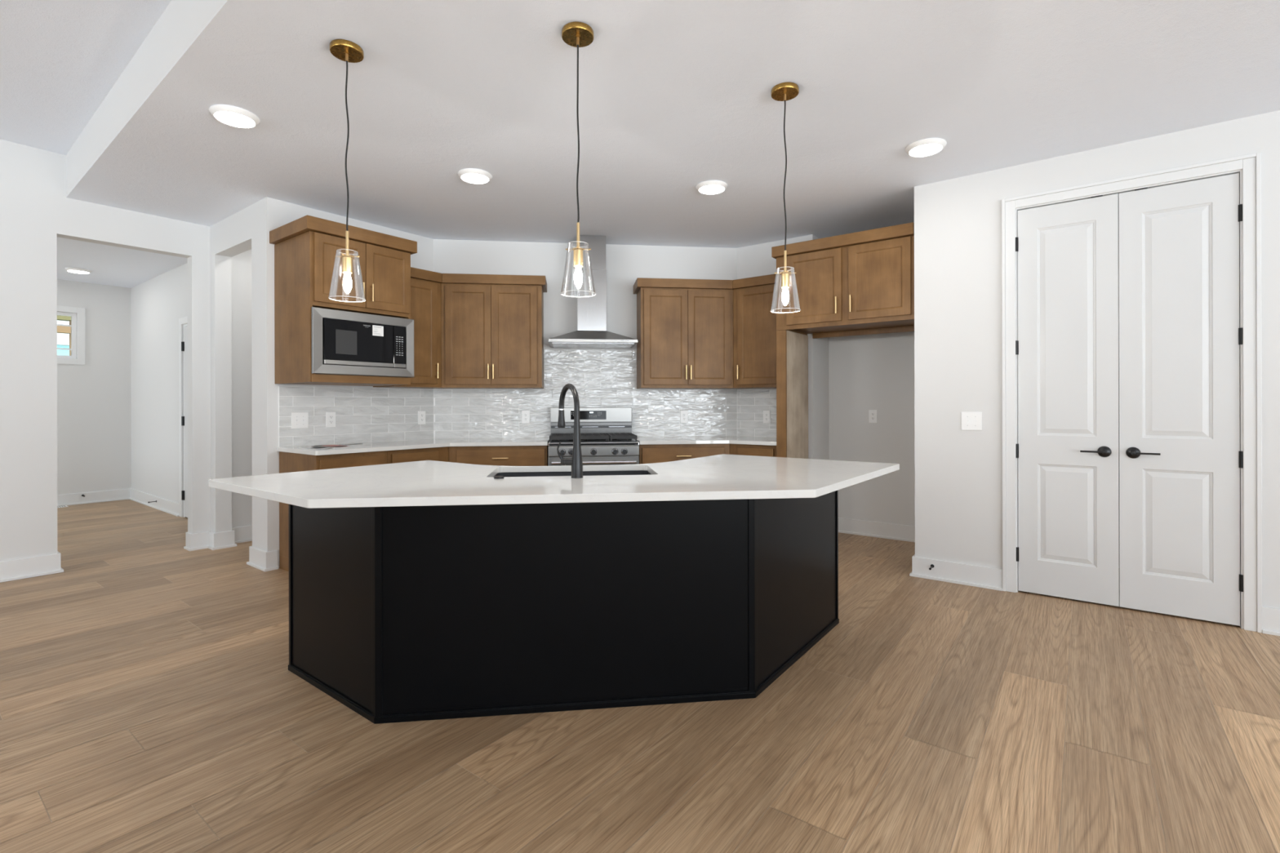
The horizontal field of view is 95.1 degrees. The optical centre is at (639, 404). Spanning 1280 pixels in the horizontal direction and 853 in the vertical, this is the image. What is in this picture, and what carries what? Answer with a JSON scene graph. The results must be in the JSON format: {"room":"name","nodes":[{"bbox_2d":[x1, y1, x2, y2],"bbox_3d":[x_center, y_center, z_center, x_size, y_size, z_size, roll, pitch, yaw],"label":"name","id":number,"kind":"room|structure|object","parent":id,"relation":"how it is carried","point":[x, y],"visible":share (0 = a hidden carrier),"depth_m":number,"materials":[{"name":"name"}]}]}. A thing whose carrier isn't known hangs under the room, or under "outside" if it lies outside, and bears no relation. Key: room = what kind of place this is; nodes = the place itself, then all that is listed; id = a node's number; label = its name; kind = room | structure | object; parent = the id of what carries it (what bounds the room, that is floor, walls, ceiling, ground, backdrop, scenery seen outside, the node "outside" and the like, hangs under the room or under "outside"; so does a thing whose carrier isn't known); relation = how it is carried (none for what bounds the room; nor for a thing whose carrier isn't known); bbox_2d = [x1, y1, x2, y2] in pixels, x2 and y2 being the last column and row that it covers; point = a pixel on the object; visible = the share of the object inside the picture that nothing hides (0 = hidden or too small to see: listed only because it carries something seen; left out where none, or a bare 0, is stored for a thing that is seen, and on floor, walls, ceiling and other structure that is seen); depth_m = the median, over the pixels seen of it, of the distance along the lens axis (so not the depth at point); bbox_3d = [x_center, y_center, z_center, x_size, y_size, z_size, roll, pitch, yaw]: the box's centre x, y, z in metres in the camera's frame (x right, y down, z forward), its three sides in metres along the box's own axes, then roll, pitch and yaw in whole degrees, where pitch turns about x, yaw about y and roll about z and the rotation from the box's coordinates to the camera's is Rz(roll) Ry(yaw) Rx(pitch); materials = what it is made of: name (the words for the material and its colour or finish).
{"room":"kitchen","nodes":[
{"label":"kitchen","id":0,"kind":"room"},
{"bbox_2d":[0,0,171,155],"bbox_3d":[-1.589,-1.896,-2.093,12.400,0.120,7.150,0,0,37],"label":"ceiling","id":1,"kind":"structure","parent":0,"point":[60,60],"depth_m":3.11,"materials":[{"name":"white paint"}]},
{"bbox_2d":[57,279,131,494],"bbox_3d":[-7.528,-0.143,6.498,0.120,2.740,3.117,0,0,37],"label":"wall","id":2,"kind":"structure","parent":0,"point":[94,397],"depth_m":7.34,"materials":[{"name":"white paint"}]},
{"bbox_2d":[57,311,75,358],"bbox_3d":[-7.170,-0.844,7.003,0.055,0.562,0.616,0,0,37],"label":"window","id":3,"kind":"structure","parent":2,"relation":"in","point":[73,316],"depth_m":7.21,"materials":[{"name":"white plastic"}]},
{"bbox_2d":[57,305,84,364],"bbox_3d":[-7.101,-0.844,6.950,0.018,0.704,0.758,0,0,37],"label":"trim","id":4,"kind":"structure","parent":2,"relation":"attached to","point":[80,312],"depth_m":7.20,"materials":[{"name":"white paint"}]},
{"bbox_2d":[57,488,178,516],"bbox_3d":[-6.683,1.157,5.867,1.984,0.137,2.866,0,0,37],"label":"baseboard","id":5,"kind":"structure","parent":2,"relation":"attached to","point":[170,507],"depth_m":7.21,"materials":[{"name":"white paint"}]},
{"bbox_2d":[0,139,252,561],"bbox_3d":[-5.608,-0.302,2.550,0.120,3.050,9.540,0,0,37],"label":"wall","id":6,"kind":"structure","parent":0,"point":[35,208],"depth_m":4.23,"materials":[{"name":"white paint"}]},
{"bbox_2d":[0,551,63,582],"bbox_3d":[-6.327,1.156,1.572,0.149,0.137,6.867,0,0,37],"label":"baseboard","id":7,"kind":"structure","parent":6,"relation":"attached to","point":[24,568],"depth_m":4.14,"materials":[{"name":"white paint"}]},
{"bbox_2d":[183,524,252,551],"bbox_3d":[-3.251,1.149,5.540,0.265,0.137,1.671,0,0,37],"label":"baseboard","id":8,"kind":"structure","parent":6,"relation":"attached to","point":[211,540],"depth_m":4.96,"materials":[{"name":"white paint"}]},
{"bbox_2d":[130,262,186,516],"bbox_3d":[-5.063,-0.148,6.512,3.794,2.740,0.120,0,0,37],"label":"wall","id":9,"kind":"structure","parent":0,"point":[157,304],"depth_m":6.91,"materials":[{"name":"white paint"}]},
{"bbox_2d":[178,316,187,517],"bbox_3d":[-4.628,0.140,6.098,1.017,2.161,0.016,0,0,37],"label":"trim","id":10,"kind":"structure","parent":9,"relation":"attached to","point":[182,321],"depth_m":6.36,"materials":[{"name":"white paint"}]},
{"bbox_2d":[181,326,187,517],"bbox_3d":[-4.625,0.184,6.108,0.778,2.048,0.058,0,0,37],"label":"door","id":11,"kind":"structure","parent":9,"relation":"in","point":[184,344],"depth_m":6.29,"materials":[{"name":"white paint"}]},
{"bbox_2d":[209,196,284,568],"bbox_3d":[-3.169,-0.153,4.699,1.175,2.740,0.120,0,0,37],"label":"wall","id":12,"kind":"structure","parent":0,"point":[248,228],"depth_m":4.44,"materials":[{"name":"white paint"}]},
{"bbox_2d":[246,546,278,571],"bbox_3d":[-2.809,1.148,4.430,0.339,0.137,0.178,0,0,37],"label":"baseboard","id":13,"kind":"structure","parent":12,"relation":"attached to","point":[262,560],"depth_m":4.33,"materials":[{"name":"white paint"}]},
{"bbox_2d":[284,201,433,446],"bbox_3d":[-2.672,-0.154,5.355,1.175,2.740,1.525,0,0,37],"label":"wall","id":14,"kind":"structure","parent":0,"point":[423,259],"depth_m":4.93,"materials":[{"name":"white paint"}]},
{"bbox_2d":[269,214,417,386],"bbox_3d":[-2.229,-0.716,4.444,0.630,1.122,0.818,0,0,37],"label":"upper cabinet","id":15,"kind":"object","parent":14,"relation":"attached to","point":[305,247],"visible":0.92,"depth_m":4.21,"materials":[{"name":"brown wood"}]},
{"bbox_2d":[311,306,413,377],"bbox_3d":[-2.185,-0.430,4.422,0.489,0.470,0.758,0,0,37],"label":"microwave oven","id":16,"kind":"object","parent":15,"relation":"in","point":[344,343],"visible":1,"depth_m":4.24,"materials":[{"name":"silver metal"}]},
{"bbox_2d":[395,336,403,355],"bbox_3d":[-1.839,-0.448,4.481,0.001,0.142,0.058,0,0,37],"label":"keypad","id":17,"kind":"object","parent":16,"relation":"attached to","point":[399,340],"depth_m":4.48,"materials":[{"name":"grey"}]},
{"bbox_2d":[373,266,441,388],"bbox_3d":[-1.925,-0.641,5.048,0.385,0.986,0.574,0,0,37],"label":"upper cabinet","id":18,"kind":"object","parent":14,"relation":"attached to","point":[425,285],"visible":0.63,"depth_m":4.96,"materials":[{"name":"brown wood"}]},
{"bbox_2d":[433,239,737,438],"bbox_3d":[-0.483,-0.159,5.625,2.974,2.740,0.120,0,0,-7],"label":"wall","id":19,"kind":"structure","parent":0,"point":[624,264],"depth_m":5.55,"materials":[{"name":"white paint"}]},
{"bbox_2d":[436,273,546,388],"bbox_3d":[-1.365,-0.642,5.265,1.033,0.986,0.385,0,0,-7],"label":"upper cabinet","id":20,"kind":"object","parent":19,"relation":"attached to","point":[492,325],"visible":0.96,"depth_m":5.12,"materials":[{"name":"brown wood"}]},
{"bbox_2d":[278,349,776,447],"bbox_3d":[-0.685,-0.104,5.242,4.302,0.830,0.844,0,0,-13],"label":"tile backsplash","id":21,"kind":"structure","parent":19,"relation":"attached to","point":[600,378],"depth_m":5.48,"materials":[{"name":"white tile"}]},
{"bbox_2d":[291,412,308,428],"bbox_3d":[-2.589,0.121,4.462,0.017,0.122,0.121,0,0,37],"label":"switch plate","id":22,"kind":"object","parent":21,"relation":"attached to","point":[299,420],"visible":1,"depth_m":4.46,"materials":[{"name":"white plastic"}]},
{"bbox_2d":[325,412,335,426],"bbox_3d":[-2.453,0.119,4.648,0.009,0.120,0.074,0,0,37],"label":"wall outlet","id":23,"kind":"object","parent":21,"relation":"attached to","point":[330,416],"visible":1,"depth_m":4.64,"materials":[{"name":"white plastic"}]},
{"bbox_2d":[417,410,425,424],"bbox_3d":[-1.969,0.117,5.287,0.009,0.120,0.074,0,0,37],"label":"wall outlet","id":24,"kind":"object","parent":21,"relation":"attached to","point":[421,415],"visible":1,"depth_m":5.28,"materials":[{"name":"white plastic"}]},
{"bbox_2d":[521,410,529,423],"bbox_3d":[-1.069,0.115,5.481,0.074,0.120,0.009,0,0,-7],"label":"wall outlet","id":25,"kind":"object","parent":21,"relation":"attached to","point":[525,414],"visible":1,"depth_m":5.48,"materials":[{"name":"white plastic"}]},
{"bbox_2d":[680,410,688,422],"bbox_3d":[0.426,0.118,5.656,0.074,0.120,0.009,0,0,-7],"label":"wall outlet","id":26,"kind":"object","parent":21,"relation":"attached to","point":[683,414],"visible":1,"depth_m":5.65,"materials":[{"name":"white plastic"}]},
{"bbox_2d":[763,410,770,423],"bbox_3d":[1.197,0.117,5.529,0.074,0.120,0.009,0,0,37],"label":"wall outlet","id":27,"kind":"object","parent":21,"relation":"attached to","point":[766,414],"visible":1,"depth_m":5.52,"materials":[{"name":"white plastic"}]},
{"bbox_2d":[548,235,637,348],"bbox_3d":[-0.432,-1.028,5.317,0.772,0.999,0.500,0,0,-7],"label":"range hood","id":28,"kind":"object","parent":19,"relation":"attached to","point":[591,332],"visible":0.88,"depth_m":5.28,"materials":[{"name":"silver metal"}]},
{"bbox_2d":[633,277,734,388],"bbox_3d":[0.464,-0.646,5.479,1.018,0.986,0.385,0,0,-7],"label":"upper cabinet","id":29,"kind":"object","parent":19,"relation":"attached to","point":[685,326],"visible":0.94,"depth_m":5.32,"materials":[{"name":"brown wood"}]},
{"bbox_2d":[0,499,1279,852],"bbox_3d":[-1.701,1.274,0.976,16.294,0.120,11.900,0,0,37],"label":"floor","id":30,"kind":"structure","parent":0,"point":[151,702],"depth_m":2.10,"materials":[{"name":"brown wood"}]},
{"bbox_2d":[279,450,386,571],"bbox_3d":[-2.269,0.781,4.364,0.653,0.869,0.512,0,0,37],"label":"base cabinet","id":31,"kind":"object","parent":30,"relation":"on","point":[289,462],"visible":0.15,"depth_m":4.25,"materials":[{"name":"brown wood"}]},
{"bbox_2d":[386,446,448,463],"bbox_3d":[-1.877,0.780,4.881,0.653,0.869,0.784,0,0,37],"label":"base cabinet","id":32,"kind":"object","parent":30,"relation":"on","point":[437,454],"visible":0.13,"depth_m":4.60,"materials":[{"name":"brown wood"}]},
{"bbox_2d":[448,444,548,466],"bbox_3d":[-1.335,0.778,5.131,1.054,0.869,0.653,0,0,-7],"label":"base cabinet","id":33,"kind":"object","parent":30,"relation":"on","point":[501,455],"visible":0.16,"depth_m":4.87,"materials":[{"name":"brown wood"}]},
{"bbox_2d":[276,437,549,455],"bbox_3d":[-1.738,0.329,4.883,2.190,0.030,1.038,0,0,-33],"label":"countertop","id":34,"kind":"structure","parent":33,"relation":"on","point":[435,442],"depth_m":4.72,"materials":[{"name":"white stone"}]},
{"bbox_2d":[300,444,342,448],"bbox_3d":[-2.367,0.307,4.394,0.160,0.015,0.290,0,0,37],"label":"booklet","id":35,"kind":"object","parent":34,"relation":"on","point":[330,446],"visible":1,"depth_m":4.35,"materials":[{"name":"white paper"}]},
{"bbox_2d":[340,443,364,444],"bbox_3d":[-2.299,0.313,4.675,0.070,0.004,0.160,0,0,37],"label":"leaflet","id":36,"kind":"object","parent":34,"relation":"on","point":[346,443],"visible":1,"depth_m":4.67,"materials":[{"name":"white paper"}]},
{"bbox_2d":[288,489,839,724],"bbox_3d":[-0.231,0.776,2.852,2.767,0.869,1.177,0,0,-13],"label":"kitchen island","id":37,"kind":"object","parent":30,"relation":"on","point":[397,614],"visible":0.77,"depth_m":2.34,"materials":[{"name":"black wood"}]},
{"bbox_2d":[208,453,899,508],"bbox_3d":[-0.236,0.326,2.752,2.181,0.030,2.377,0,0,37],"label":"island countertop","id":38,"kind":"structure","parent":37,"relation":"on","point":[723,476],"depth_m":2.32,"materials":[{"name":"white stone"}]},
{"bbox_2d":[493,475,503,479],"bbox_3d":[-0.596,0.307,2.473,0.042,0.009,0.042,0,0,37],"label":"button","id":39,"kind":"object","parent":38,"relation":"on","point":[495,477],"visible":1,"depth_m":2.46,"materials":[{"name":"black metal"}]},
{"bbox_2d":[556,383,582,478],"bbox_3d":[-0.308,0.109,2.571,0.111,0.403,0.217,0,0,-7],"label":"kitchen faucet","id":40,"kind":"object","parent":38,"relation":"on","point":[576,463],"visible":1,"depth_m":2.48,"materials":[{"name":"black metal"}]},
{"bbox_2d":[493,470,650,477],"bbox_3d":[-0.314,0.447,2.769,0.798,0.210,0.478,0,0,-6],"label":"sink","id":41,"kind":"object","parent":38,"relation":"in","point":[635,472],"visible":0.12,"depth_m":2.98,"materials":[{"name":"black metal"}]},
{"bbox_2d":[547,407,639,466],"bbox_3d":[-0.418,0.619,5.198,0.763,1.183,0.683,0,0,-7],"label":"gas range","id":42,"kind":"object","parent":30,"relation":"on","point":[606,437],"visible":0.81,"depth_m":5.06,"materials":[{"name":"silver metal"}]},
{"bbox_2d":[548,441,639,446],"bbox_3d":[-0.417,0.333,5.189,0.763,0.030,0.540,0,0,-7],"label":"cooktop","id":43,"kind":"object","parent":42,"relation":"in","point":[551,443],"depth_m":4.93,"materials":[{"name":"silver metal"}]},
{"bbox_2d":[639,444,729,463],"bbox_3d":[0.477,0.774,5.343,1.028,0.869,0.653,0,0,-7],"label":"base cabinet","id":44,"kind":"object","parent":30,"relation":"on","point":[654,453],"visible":0.11,"depth_m":5.04,"materials":[{"name":"brown wood"}]},
{"bbox_2d":[634,435,776,445],"bbox_3d":[0.693,0.323,5.322,1.608,0.030,0.886,0,0,9],"label":"countertop","id":45,"kind":"structure","parent":44,"relation":"on","point":[766,441],"depth_m":5.07,"materials":[{"name":"white stone"}]},
{"bbox_2d":[729,444,776,457],"bbox_3d":[1.033,0.773,5.258,0.690,0.869,0.653,0,0,37],"label":"base cabinet","id":46,"kind":"object","parent":30,"relation":"on","point":[735,449],"visible":0.09,"depth_m":4.96,"materials":[{"name":"brown wood"}]},
{"bbox_2d":[776,329,808,458],"bbox_3d":[1.341,0.301,5.024,0.082,1.812,0.631,0,0,37],"label":"end panel","id":47,"kind":"object","parent":30,"relation":"on","point":[792,348],"visible":0.67,"depth_m":4.84,"materials":[{"name":"brown wood"}]},
{"bbox_2d":[838,517,1002,591],"bbox_3d":[2.058,1.137,4.706,1.567,0.137,1.134,0,0,37],"label":"baseboard","id":48,"kind":"structure","parent":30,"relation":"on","point":[991,578],"depth_m":4.06,"materials":[{"name":"white paint"}]},
{"bbox_2d":[57,0,1279,288],"bbox_3d":[-0.086,-1.735,3.122,16.300,0.410,6.720,0,0,37],"label":"ceiling","id":49,"kind":"structure","parent":0,"point":[675,95],"depth_m":3.00,"materials":[{"name":"white paint"}]},
{"bbox_2d":[64,267,92,273],"bbox_3d":[-6.308,-1.500,6.579,0.222,0.030,0.222,0,0,37],"label":"recessed light","id":50,"kind":"object","parent":49,"relation":"in","point":[77,270],"visible":1,"depth_m":6.54,"materials":[{"name":"white plastic"}]},
{"bbox_2d":[208,104,260,128],"bbox_3d":[-2.133,-1.510,3.084,0.222,0.030,0.222,0,0,37],"label":"recessed light","id":51,"kind":"object","parent":49,"relation":"in","point":[233,116],"visible":1,"depth_m":3.05,"materials":[{"name":"white plastic"}]},
{"bbox_2d":[328,39,365,302],"bbox_3d":[-1.255,-0.989,2.509,0.143,1.076,0.143,0,0,37],"label":"pendant light","id":52,"kind":"object","parent":49,"relation":"hanging from","point":[347,51],"visible":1,"depth_m":2.50,"materials":[{"name":"clear glass"}]},
{"bbox_2d":[342,256,352,274],"bbox_3d":[-1.254,-0.598,2.509,0.039,0.068,0.039,0,0,37],"label":"socket","id":53,"kind":"object","parent":52,"relation":"attached to","point":[347,261],"depth_m":2.50,"materials":[{"name":"gold metal"}]},
{"bbox_2d":[457,168,492,183],"bbox_3d":[-1.096,-1.512,3.893,0.222,0.030,0.222,0,0,37],"label":"recessed light","id":54,"kind":"object","parent":49,"relation":"in","point":[473,175],"visible":1,"depth_m":3.85,"materials":[{"name":"white plastic"}]},
{"bbox_2d":[560,21,595,297],"bbox_3d":[-0.254,-0.991,2.401,0.143,1.076,0.143,0,0,37],"label":"pendant light","id":55,"kind":"object","parent":49,"relation":"hanging from","point":[576,34],"visible":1,"depth_m":2.39,"materials":[{"name":"clear glass"}]},
{"bbox_2d":[573,248,582,266],"bbox_3d":[-0.253,-0.600,2.401,0.039,0.068,0.039,0,0,37],"label":"socket","id":56,"kind":"object","parent":55,"relation":"attached to","point":[578,253],"depth_m":2.39,"materials":[{"name":"gold metal"}]},
{"bbox_2d":[695,180,727,194],"bbox_3d":[0.502,-1.516,4.103,0.222,0.030,0.222,0,0,37],"label":"recessed light","id":57,"kind":"object","parent":49,"relation":"in","point":[708,187],"visible":1,"depth_m":4.06,"materials":[{"name":"white plastic"}]},
{"bbox_2d":[770,82,800,313],"bbox_3d":[0.705,-0.993,2.843,0.143,1.076,0.143,0,0,37],"label":"pendant light","id":58,"kind":"object","parent":49,"relation":"hanging from","point":[784,91],"visible":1,"depth_m":2.83,"materials":[{"name":"clear glass"}]},
{"bbox_2d":[781,272,789,288],"bbox_3d":[0.706,-0.602,2.843,0.039,0.068,0.039,0,0,37],"label":"socket","id":59,"kind":"object","parent":58,"relation":"attached to","point":[784,276],"depth_m":2.83,"materials":[{"name":"gold metal"}]},
{"bbox_2d":[905,137,946,156],"bbox_3d":[1.695,-1.519,3.475,0.222,0.030,0.222,0,0,37],"label":"recessed light","id":60,"kind":"object","parent":49,"relation":"in","point":[930,146],"visible":1,"depth_m":3.44,"materials":[{"name":"white plastic"}]},
{"bbox_2d":[737,234,829,459],"bbox_3d":[1.360,-0.163,5.683,0.810,2.740,0.415,0,0,37],"label":"wall","id":61,"kind":"structure","parent":0,"point":[754,260],"depth_m":5.46,"materials":[{"name":"white paint"}]},
{"bbox_2d":[733,273,776,388],"bbox_3d":[1.111,-0.647,5.366,0.689,0.986,0.385,0,0,37],"label":"upper cabinet","id":62,"kind":"object","parent":61,"relation":"attached to","point":[754,325],"visible":0.6,"depth_m":5.25,"materials":[{"name":"brown wood"}]},
{"bbox_2d":[828,311,1119,526],"bbox_3d":[5.010,-0.171,3.256,8.180,2.740,0.120,0,0,37],"label":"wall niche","id":63,"kind":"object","parent":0,"point":[876,371],"depth_m":5.35,"materials":[{"name":"white paint"}]},
{"bbox_2d":[868,409,877,422],"bbox_3d":[2.130,0.107,5.354,0.074,0.120,0.009,0,0,37],"label":"wall outlet","id":64,"kind":"object","parent":63,"relation":"attached to","point":[873,414],"visible":1,"depth_m":5.35,"materials":[{"name":"white plastic"}]},
{"bbox_2d":[914,110,1279,608],"bbox_3d":[5.036,-0.171,2.468,6.947,2.740,1.105,0,0,37],"label":"wall","id":65,"kind":"structure","parent":0,"point":[958,353],"depth_m":3.87,"materials":[{"name":"white paint"}]},
{"bbox_2d":[771,222,914,338],"bbox_3d":[1.702,-0.941,4.720,1.073,0.694,0.698,0,0,37],"label":"upper cabinet","id":66,"kind":"object","parent":65,"relation":"attached to","point":[862,282],"visible":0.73,"depth_m":4.46,"materials":[{"name":"brown wood"}]},
{"bbox_2d":[961,412,982,430],"bbox_3d":[2.209,0.110,3.904,0.121,0.122,0.017,0,0,37],"label":"switch plate","id":67,"kind":"object","parent":65,"relation":"attached to","point":[970,420],"visible":1,"depth_m":3.90,"materials":[{"name":"white plastic"}]},
{"bbox_2d":[1015,193,1119,606],"bbox_3d":[2.612,-0.029,3.603,0.516,2.443,0.088,0,0,37],"label":"door","id":68,"kind":"structure","parent":65,"relation":"in","point":[1067,344],"depth_m":3.60,"materials":[{"name":"white paint"}]},
{"bbox_2d":[1001,151,1262,632],"bbox_3d":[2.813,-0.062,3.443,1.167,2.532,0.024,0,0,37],"label":"trim","id":69,"kind":"structure","parent":65,"relation":"attached to","point":[1250,164],"depth_m":3.13,"materials":[{"name":"white paint"}]},
{"bbox_2d":[1118,173,1243,626],"bbox_3d":[3.027,-0.030,3.290,0.518,2.443,0.088,0,0,37],"label":"door","id":70,"kind":"structure","parent":65,"relation":"in","point":[1181,459],"depth_m":3.29,"materials":[{"name":"white paint"}]},
{"bbox_2d":[1262,606,1279,635],"bbox_3d":[5.373,1.129,1.504,5.251,0.137,0.028,0,0,37],"label":"baseboard","id":71,"kind":"structure","parent":65,"relation":"attached to","point":[1270,615],"depth_m":3.07,"materials":[{"name":"white paint"}]},
{"label":"outside","id":72,"kind":"structure","parent":0,"visible":0},
{"bbox_3d":[-19.327,1.554,15.885,30.000,0.100,14.000,0,0,37],"label":"ground","id":73,"kind":"structure","parent":72,"visible":0},
{"bbox_2d":[57,320,69,355],"bbox_3d":[-18.839,-0.822,19.022,5.400,4.650,4.800,0,0,37],"label":"neighbouring house","id":74,"kind":"structure","parent":73,"relation":"on","point":[63,340],"depth_m":17.19,"materials":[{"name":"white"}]},
{"bbox_2d":[69,320,71,355],"bbox_3d":[-8.069,0.143,8.345,0.100,2.670,0.072,0,0,37],"label":"porch post","id":75,"kind":"object","parent":73,"relation":"on","point":[69,321],"visible":0.14,"depth_m":8.31,"materials":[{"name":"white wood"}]},
{"bbox_2d":[57,325,71,333],"bbox_3d":[-8.988,-1.060,7.142,0.130,0.100,2.945,0,0,37],"label":"rail","id":76,"kind":"object","parent":75,"relation":"attached to","point":[60,329],"visible":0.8,"depth_m":8.23,"materials":[{"name":"brown wood"}]},
{"bbox_2d":[57,315,71,321],"bbox_3d":[-8.963,-1.280,7.176,0.150,0.180,3.030,0,0,37],"label":"beam","id":77,"kind":"structure","parent":75,"relation":"on","point":[59,317],"depth_m":8.22,"materials":[{"name":"yellow wood"}]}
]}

